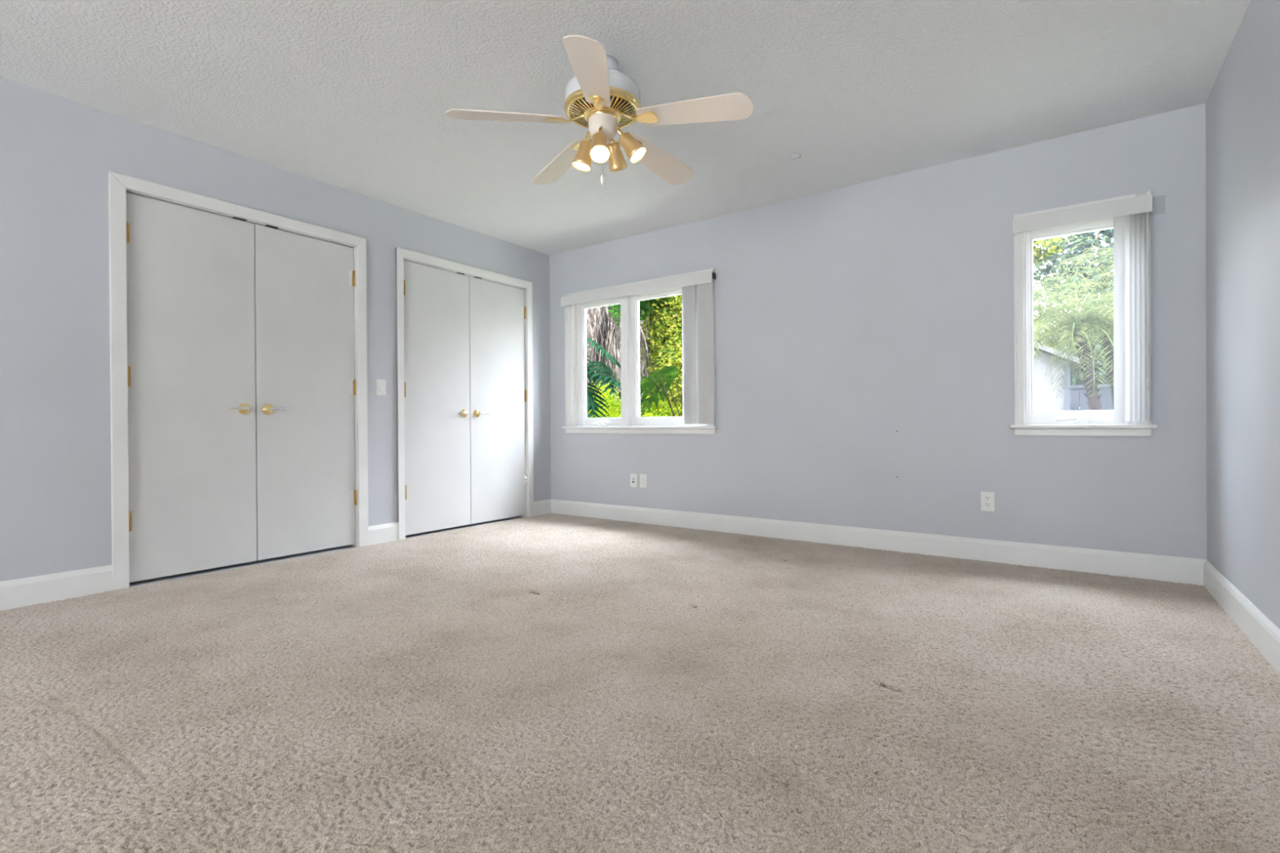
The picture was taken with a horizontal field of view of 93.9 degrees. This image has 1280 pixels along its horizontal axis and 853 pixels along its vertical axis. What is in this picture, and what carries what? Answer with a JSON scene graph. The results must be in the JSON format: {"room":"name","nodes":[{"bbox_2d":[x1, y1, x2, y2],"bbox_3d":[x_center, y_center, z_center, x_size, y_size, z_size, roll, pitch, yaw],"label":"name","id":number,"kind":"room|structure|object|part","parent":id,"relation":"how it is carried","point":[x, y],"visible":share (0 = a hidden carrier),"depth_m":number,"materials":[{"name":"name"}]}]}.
{"room":"empty bedroom","nodes":[
{"label":"empty bedroom","id":0,"kind":"room"},
{"bbox_2d":[130,546,340,582],"bbox_3d":[-1.820,0.968,1.089,5.711,0.140,8.900,0,0,35],"label":"floor slab","id":1,"kind":"structure","parent":0,"point":[340,546],"depth_m":3.84,"materials":[{"name":"paint"}]},
{"bbox_2d":[0,77,551,586],"bbox_3d":[-3.728,-0.340,2.434,0.950,2.510,8.900,0,0,35],"label":"wall","id":2,"kind":"structure","parent":0,"point":[58,154],"depth_m":2.98,"materials":[{"name":"blue paint"}]},
{"bbox_2d":[125,192,257,582],"bbox_3d":[-2.492,-0.205,3.356,0.095,2.039,0.613,0,0,35],"label":"door","id":3,"kind":"structure","parent":2,"relation":"in","point":[190,272],"depth_m":3.33,"materials":[{"name":"white paint"}]},
{"bbox_3d":[-2.346,-0.105,3.498,0.021,0.021,0.110,0,0,35],"label":"lever","id":4,"kind":"part","parent":3,"relation":"part of","materials":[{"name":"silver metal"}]},
{"bbox_2d":[108,171,368,590],"bbox_3d":[-2.347,-0.235,3.637,0.129,2.137,1.372,0,0,35],"label":"door frame","id":5,"kind":"structure","parent":2,"relation":"attached to","point":[118,184],"depth_m":3.10,"materials":[{"name":"white paint"}]},
{"bbox_2d":[0,499,551,610],"bbox_3d":[-3.332,0.784,2.151,0.016,0.140,8.584,0,0,35],"label":"baseboard","id":6,"kind":"structure","parent":2,"relation":"attached to","point":[28,591],"depth_m":2.91,"materials":[{"name":"white paint"}]},
{"bbox_2d":[253,224,356,560],"bbox_3d":[-2.132,-0.208,3.864,0.095,2.039,0.622,0,0,35],"label":"door","id":7,"kind":"structure","parent":2,"relation":"in","point":[305,383],"depth_m":3.84,"materials":[{"name":"white paint"}]},
{"bbox_3d":[-2.219,-0.107,3.677,0.021,0.021,0.110,0,0,35],"label":"lever","id":8,"kind":"part","parent":7,"relation":"part of","materials":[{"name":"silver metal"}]},
{"bbox_2d":[376,379,386,395],"bbox_3d":[-1.842,-0.278,4.260,0.012,0.116,0.072,0,0,35],"label":"light switch","id":9,"kind":"object","parent":2,"relation":"attached to","point":[380,384],"visible":1,"depth_m":4.25,"materials":[{"name":"white plastic"}]},
{"bbox_2d":[403,260,471,535],"bbox_3d":[-1.562,-0.213,4.647,0.095,2.037,0.612,0,0,35],"label":"door","id":10,"kind":"structure","parent":2,"relation":"in","point":[437,390],"depth_m":4.64,"materials":[{"name":"white paint"}]},
{"bbox_3d":[-1.417,-0.108,4.788,0.021,0.021,0.110,0,0,35],"label":"lever","id":11,"kind":"part","parent":10,"relation":"part of","materials":[{"name":"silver metal"}]},
{"bbox_2d":[395,247,533,540],"bbox_3d":[-1.422,-0.243,4.934,0.136,2.133,1.355,0,0,35],"label":"door frame","id":12,"kind":"structure","parent":2,"relation":"attached to","point":[401,254],"depth_m":4.55,"materials":[{"name":"white paint"}]},
{"bbox_2d":[469,276,527,524],"bbox_3d":[-1.204,-0.217,5.153,0.095,2.037,0.619,0,0,35],"label":"door","id":13,"kind":"structure","parent":2,"relation":"in","point":[497,311],"depth_m":5.14,"materials":[{"name":"white paint"}]},
{"bbox_2d":[0,0,1251,255],"bbox_3d":[-1.835,-1.662,1.081,5.711,0.120,8.900,0,0,35],"label":"ceiling","id":14,"kind":"structure","parent":0,"point":[353,95],"depth_m":2.79,"materials":[{"name":"white paint"}]},
{"bbox_2d":[445,35,753,185],"bbox_3d":[-0.131,-1.344,2.695,1.277,0.545,1.242,0,0,35],"label":"ceiling fan","id":15,"kind":"object","parent":14,"relation":"hanging from","point":[601,99],"visible":1,"depth_m":2.57,"materials":[{"name":"white wood"}]},
{"bbox_3d":[-0.570,-1.321,2.551,0.496,0.068,0.149,0,0,-16],"label":"fan blade","id":16,"kind":"part","parent":15,"relation":"part of","materials":[{"name":"beige wood"}]},
{"bbox_3d":[-0.398,-1.324,3.014,0.149,0.068,0.496,0,0,-34],"label":"fan blade","id":17,"kind":"part","parent":15,"relation":"part of","materials":[{"name":"beige wood"}]},
{"bbox_3d":[-0.258,-1.161,2.657,0.072,0.028,0.073,0,0,35],"label":"bulb","id":18,"kind":"part","parent":15,"relation":"part of","materials":[{"name":"white glass"}]},
{"bbox_3d":[-0.183,-1.323,2.244,0.149,0.068,0.496,0,0,2],"label":"fan blade","id":19,"kind":"part","parent":15,"relation":"part of","materials":[{"name":"beige wood"}]},
{"bbox_3d":[-0.229,-1.284,2.658,0.031,0.062,0.029,0,0,35],"label":"swivel arm","id":20,"kind":"part","parent":15,"relation":"part of","materials":[{"name":"gold metal"}]},
{"bbox_3d":[-0.170,-1.161,2.540,0.070,0.042,0.069,0,0,35],"label":"bulb","id":21,"kind":"part","parent":15,"relation":"part of","materials":[{"name":"white glass"}]},
{"bbox_3d":[-0.128,-1.294,2.699,0.030,0.048,0.026,0,0,35],"label":"swivel arm","id":22,"kind":"part","parent":15,"relation":"part of","materials":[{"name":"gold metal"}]},
{"bbox_3d":[-0.089,-1.294,2.644,0.054,0.049,0.025,0,0,5],"label":"swivel arm","id":23,"kind":"part","parent":15,"relation":"part of","materials":[{"name":"gold metal"}]},
{"bbox_3d":[-0.013,-1.199,2.629,0.062,0.048,0.072,0,0,35],"label":"bulb","id":24,"kind":"part","parent":15,"relation":"part of","materials":[{"name":"white glass"}]},
{"bbox_3d":[0.103,-1.327,2.986,0.151,0.068,0.498,0,0,35],"label":"fan blade","id":25,"kind":"part","parent":15,"relation":"part of","materials":[{"name":"beige wood"}]},
{"bbox_3d":[0.228,-1.326,2.517,0.496,0.068,0.149,0,0,20],"label":"fan blade","id":26,"kind":"part","parent":15,"relation":"part of","materials":[{"name":"beige wood"}]},
{"bbox_2d":[791,153,800,159],"bbox_3d":[0.937,-1.618,3.587,0.060,0.016,0.060,0,0,35],"label":"ceiling sensor","id":27,"kind":"object","parent":14,"relation":"attached to","point":[795,156],"visible":1,"depth_m":3.57,"materials":[{"name":"white plastic"}]},
{"bbox_3d":[0.937,-1.622,3.587,0.060,0.008,0.060,0,0,35],"label":"mounting plate","id":28,"kind":"part","parent":27,"relation":"part of","materials":[{"name":"white plastic"}]},
{"bbox_2d":[0,512,1279,852],"bbox_3d":[-1.474,0.856,0.843,4.561,0.043,8.600,0,0,35],"label":"floor","id":29,"kind":"structure","parent":0,"point":[551,682],"depth_m":1.76,"materials":[{"name":"beige carpet"}]},
{"bbox_2d":[549,102,1206,559],"bbox_3d":[1.052,-0.374,4.407,4.561,2.510,0.150,0,0,35],"label":"wall","id":30,"kind":"structure","parent":0,"point":[848,318],"depth_m":3.81,"materials":[{"name":"blue paint"}]},
{"bbox_2d":[630,473,637,487],"bbox_3d":[-0.057,0.460,5.096,0.070,0.114,0.019,0,0,35],"label":"cable wall plate","id":31,"kind":"object","parent":30,"relation":"attached to","point":[633,482],"visible":1,"depth_m":5.10,"materials":[{"name":"white plastic"}]},
{"bbox_2d":[561,267,718,434],"bbox_3d":[-0.019,-0.582,5.133,1.595,1.287,0.202,0,0,35],"label":"window","id":32,"kind":"structure","parent":30,"relation":"in","point":[630,421],"depth_m":5.21,"materials":[{"name":"white paint"}]},
{"bbox_3d":[-0.356,-0.022,5.330,0.148,0.040,0.042,0,0,31],"label":"crank handle","id":33,"kind":"part","parent":32,"relation":"part of","materials":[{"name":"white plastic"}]},
{"bbox_3d":[-0.346,-0.576,5.383,0.571,1.147,0.043,0,0,35],"label":"sash","id":34,"kind":"part","parent":32,"relation":"part of","materials":[{"name":"white plastic"}]},
{"bbox_2d":[560,271,715,424],"bbox_3d":[-0.065,-0.601,5.033,1.560,1.169,0.066,0,0,35],"label":"vertical blind","id":35,"kind":"object","parent":32,"relation":"attached to","point":[696,288],"visible":1,"depth_m":4.70,"materials":[{"name":"plastic"}]},
{"bbox_3d":[0.569,-1.155,4.591,0.012,0.045,0.042,0,0,35],"label":"rail","id":36,"kind":"part","parent":35,"relation":"part of","materials":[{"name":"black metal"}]},
{"bbox_3d":[-0.005,-0.587,5.153,1.433,1.167,0.154,0,0,35],"label":"frame","id":37,"kind":"part","parent":32,"relation":"part of","materials":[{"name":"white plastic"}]},
{"bbox_3d":[0.242,-0.578,4.966,0.745,1.147,0.043,0,0,35],"label":"sash","id":38,"kind":"part","parent":32,"relation":"part of","materials":[{"name":"white plastic"}]},
{"bbox_2d":[640,474,646,488],"bbox_3d":[0.027,0.460,5.042,0.070,0.114,0.009,0,0,35],"label":"wall outlet","id":39,"kind":"object","parent":30,"relation":"attached to","point":[642,477],"visible":1,"depth_m":5.04,"materials":[{"name":"white plastic"}]},
{"bbox_2d":[550,498,1206,585],"bbox_3d":[1.010,0.751,4.343,4.561,0.140,0.016,0,0,35],"label":"baseboard","id":40,"kind":"structure","parent":30,"relation":"attached to","point":[1188,571],"depth_m":3.77,"materials":[{"name":"white paint"}]},
{"bbox_2d":[980,491,995,511],"bbox_3d":[2.085,0.449,3.582,0.072,0.116,0.009,0,0,35],"label":"wall outlet","id":41,"kind":"object","parent":30,"relation":"attached to","point":[987,498],"visible":1,"depth_m":3.58,"materials":[{"name":"white plastic"}]},
{"bbox_2d":[984,495,991,500],"bbox_3d":[2.083,0.430,3.580,0.033,0.027,0.003,0,0,35],"label":"receptacle","id":42,"kind":"object","parent":41,"relation":"attached to","point":[986,497],"depth_m":3.58,"materials":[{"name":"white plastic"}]},
{"bbox_2d":[984,502,991,506],"bbox_3d":[2.083,0.469,3.580,0.033,0.027,0.003,0,0,35],"label":"receptacle","id":43,"kind":"object","parent":41,"relation":"attached to","point":[986,504],"depth_m":3.58,"materials":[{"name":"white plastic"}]},
{"bbox_2d":[1009,191,1157,436],"bbox_3d":[2.472,-0.591,3.365,0.654,1.287,0.202,0,0,35],"label":"window","id":44,"kind":"structure","parent":30,"relation":"in","point":[1028,422],"depth_m":3.45,"materials":[{"name":"white paint"}]},
{"bbox_3d":[2.425,-0.032,3.356,0.148,0.040,0.042,0,0,31],"label":"crank handle","id":45,"kind":"part","parent":44,"relation":"part of","materials":[{"name":"white plastic"}]},
{"bbox_3d":[2.474,-0.586,3.381,0.490,1.147,0.043,0,0,35],"label":"sash","id":46,"kind":"part","parent":44,"relation":"part of","materials":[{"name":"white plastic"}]},
{"bbox_3d":[2.480,-0.596,3.389,0.510,1.167,0.154,0,0,35],"label":"frame","id":47,"kind":"part","parent":44,"relation":"part of","materials":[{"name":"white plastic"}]},
{"bbox_2d":[1013,194,1152,422],"bbox_3d":[2.409,-0.610,3.277,0.608,1.169,0.066,0,0,35],"label":"vertical blind","id":48,"kind":"object","parent":44,"relation":"attached to","point":[1131,324],"visible":1,"depth_m":3.16,"materials":[{"name":"plastic"}]},
{"bbox_2d":[1205,0,1279,629],"bbox_3d":[0.440,-0.355,-0.524,0.150,2.510,8.900,0,0,35],"label":"wall","id":49,"kind":"structure","parent":0,"point":[1242,104],"depth_m":2.37,"materials":[{"name":"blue paint"}]},
{"bbox_2d":[1203,560,1279,675],"bbox_3d":[0.374,0.770,-0.479,0.016,0.140,8.584,0,0,35],"label":"baseboard","id":50,"kind":"structure","parent":49,"relation":"attached to","point":[1263,633],"depth_m":2.33,"materials":[{"name":"white paint"}]},
{"label":"outside","id":51,"kind":"structure","parent":0,"visible":0},
{"bbox_3d":[10.779,0.898,22.044,60.000,0.100,39.840,0,0,35],"label":"lawn","id":52,"kind":"structure","parent":51,"visible":0},
{"bbox_2d":[586,337,641,417],"bbox_3d":[-0.820,-0.125,8.087,1.699,2.176,0.962,0,0,35],"label":"philodendron","id":53,"kind":"object","parent":52,"relation":"on","point":[591,400],"visible":0.26,"depth_m":7.94,"materials":[{"name":"green plant"}]},
{"bbox_2d":[586,304,675,417],"bbox_3d":[-0.659,-0.969,10.477,3.216,3.859,2.986,0,0,35],"label":"palm","id":54,"kind":"object","parent":52,"relation":"on","point":[600,327],"visible":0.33,"depth_m":10.37,"materials":[{"name":"grey plant"}]},
{"bbox_2d":[586,321,678,417],"bbox_3d":[-0.325,-1.076,15.736,9.194,5.288,2.166,0,0,35],"label":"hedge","id":55,"kind":"object","parent":52,"relation":"on","point":[615,322],"visible":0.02,"depth_m":15.49,"materials":[{"name":"green plant"}]},
{"bbox_2d":[586,381,682,417],"bbox_3d":[-0.233,0.129,8.378,1.477,1.699,3.769,0,0,-21],"label":"shrub","id":56,"kind":"object","parent":52,"relation":"on","point":[606,393],"visible":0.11,"depth_m":8.27,"materials":[{"name":"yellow plant"}]},
{"bbox_2d":[605,295,680,417],"bbox_3d":[0.064,-0.795,9.319,1.212,3.498,1.045,0,0,35],"label":"leafy tree","id":57,"kind":"object","parent":52,"relation":"on","point":[642,304],"visible":0.09,"depth_m":9.28,"materials":[{"name":"green plant"}]},
{"bbox_3d":[0.033,-0.623,9.399,0.380,3.154,0.159,0,0,2],"label":"stem","id":58,"kind":"part","parent":57,"relation":"part of","materials":[{"name":"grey plant"}]},
{"bbox_2d":[618,365,682,417],"bbox_3d":[0.164,0.069,7.631,0.979,1.779,0.978,0,0,-23],"label":"philodendron","id":59,"kind":"object","parent":52,"relation":"on","point":[649,383],"visible":0.71,"depth_m":7.61,"materials":[{"name":"green plant"}]},
{"bbox_2d":[639,294,682,417],"bbox_3d":[0.706,-0.830,9.494,1.599,3.577,2.510,0,0,-20],"label":"tree","id":60,"kind":"object","parent":52,"relation":"on","point":[667,350],"visible":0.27,"depth_m":9.11,"materials":[{"name":"green plant"}]},
{"bbox_2d":[650,361,674,416],"bbox_3d":[0.336,0.070,7.378,0.052,1.773,0.695,0,0,-38],"label":"bare branch","id":61,"kind":"object","parent":52,"relation":"on","point":[667,395],"visible":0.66,"depth_m":7.37,"materials":[{"name":"plant"}]},
{"bbox_2d":[1032,236,1071,376],"bbox_3d":[7.487,-1.801,15.118,5.934,5.386,2.344,0,0,35],"label":"shade tree","id":62,"kind":"object","parent":52,"relation":"on","point":[1037,255],"visible":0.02,"depth_m":13.71,"materials":[{"name":"green plant"}]},
{"bbox_2d":[1033,342,1079,411],"bbox_3d":[5.310,-0.447,10.097,3.420,2.730,2.640,0,0,35],"label":"garden shed","id":63,"kind":"object","parent":52,"relation":"on","point":[1044,396],"visible":0.1,"depth_m":8.35,"materials":[{"name":"white"}]},
{"bbox_3d":[5.896,0.035,8.246,0.075,1.770,0.065,0,0,35],"label":"corner trim","id":64,"kind":"part","parent":63,"relation":"part of","materials":[{"name":"white plastic"}]},
{"bbox_2d":[1032,235,1113,359],"bbox_3d":[7.883,-1.238,9.635,3.344,4.295,3.004,0,0,35],"label":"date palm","id":65,"kind":"object","parent":52,"relation":"on","point":[1076,236],"visible":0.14,"depth_m":9.80,"materials":[{"name":"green plant"}]},
{"bbox_2d":[1033,228,1113,410],"bbox_3d":[11.346,-2.359,13.230,5.444,6.492,2.239,0,0,22],"label":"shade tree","id":66,"kind":"object","parent":52,"relation":"on","point":[1108,233],"visible":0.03,"depth_m":13.59,"materials":[{"name":"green plant"}]},
{"bbox_3d":[10.860,-1.994,13.522,2.828,5.766,0.276,0,0,26],"label":"stem","id":67,"kind":"part","parent":66,"relation":"part of","materials":[{"name":"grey plant"}]},
{"bbox_2d":[1033,246,1113,384],"bbox_3d":[7.718,-1.315,12.160,3.558,4.442,3.811,0,0,35],"label":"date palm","id":68,"kind":"object","parent":52,"relation":"on","point":[1068,273],"visible":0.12,"depth_m":11.51,"materials":[{"name":"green plant"}]},
{"bbox_2d":[1033,275,1114,410],"bbox_3d":[5.123,-0.465,7.036,1.936,2.795,2.063,0,0,3],"label":"tree","id":69,"kind":"object","parent":52,"relation":"on","point":[1090,383],"visible":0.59,"depth_m":6.93,"materials":[{"name":"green plant"}]},
{"bbox_2d":[1033,277,1114,409],"bbox_3d":[5.644,-0.407,7.377,1.782,2.666,2.066,0,0,35],"label":"date palm","id":70,"kind":"object","parent":52,"relation":"on","point":[1108,343],"visible":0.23,"depth_m":7.23,"materials":[{"name":"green plant"}]},
{"bbox_2d":[1070,383,1113,410],"bbox_3d":[9.014,0.062,9.715,9.000,1.670,0.120,0,0,35],"label":"vinyl fence","id":71,"kind":"object","parent":52,"relation":"on","point":[1106,397],"visible":0.02,"depth_m":10.54,"materials":[{"name":"white plastic"}]},
{"bbox_3d":[9.010,-0.710,9.713,9.000,0.055,0.060,0,0,35],"label":"rail","id":72,"kind":"part","parent":71,"relation":"part of","materials":[{"name":"white plastic"}]}
]}

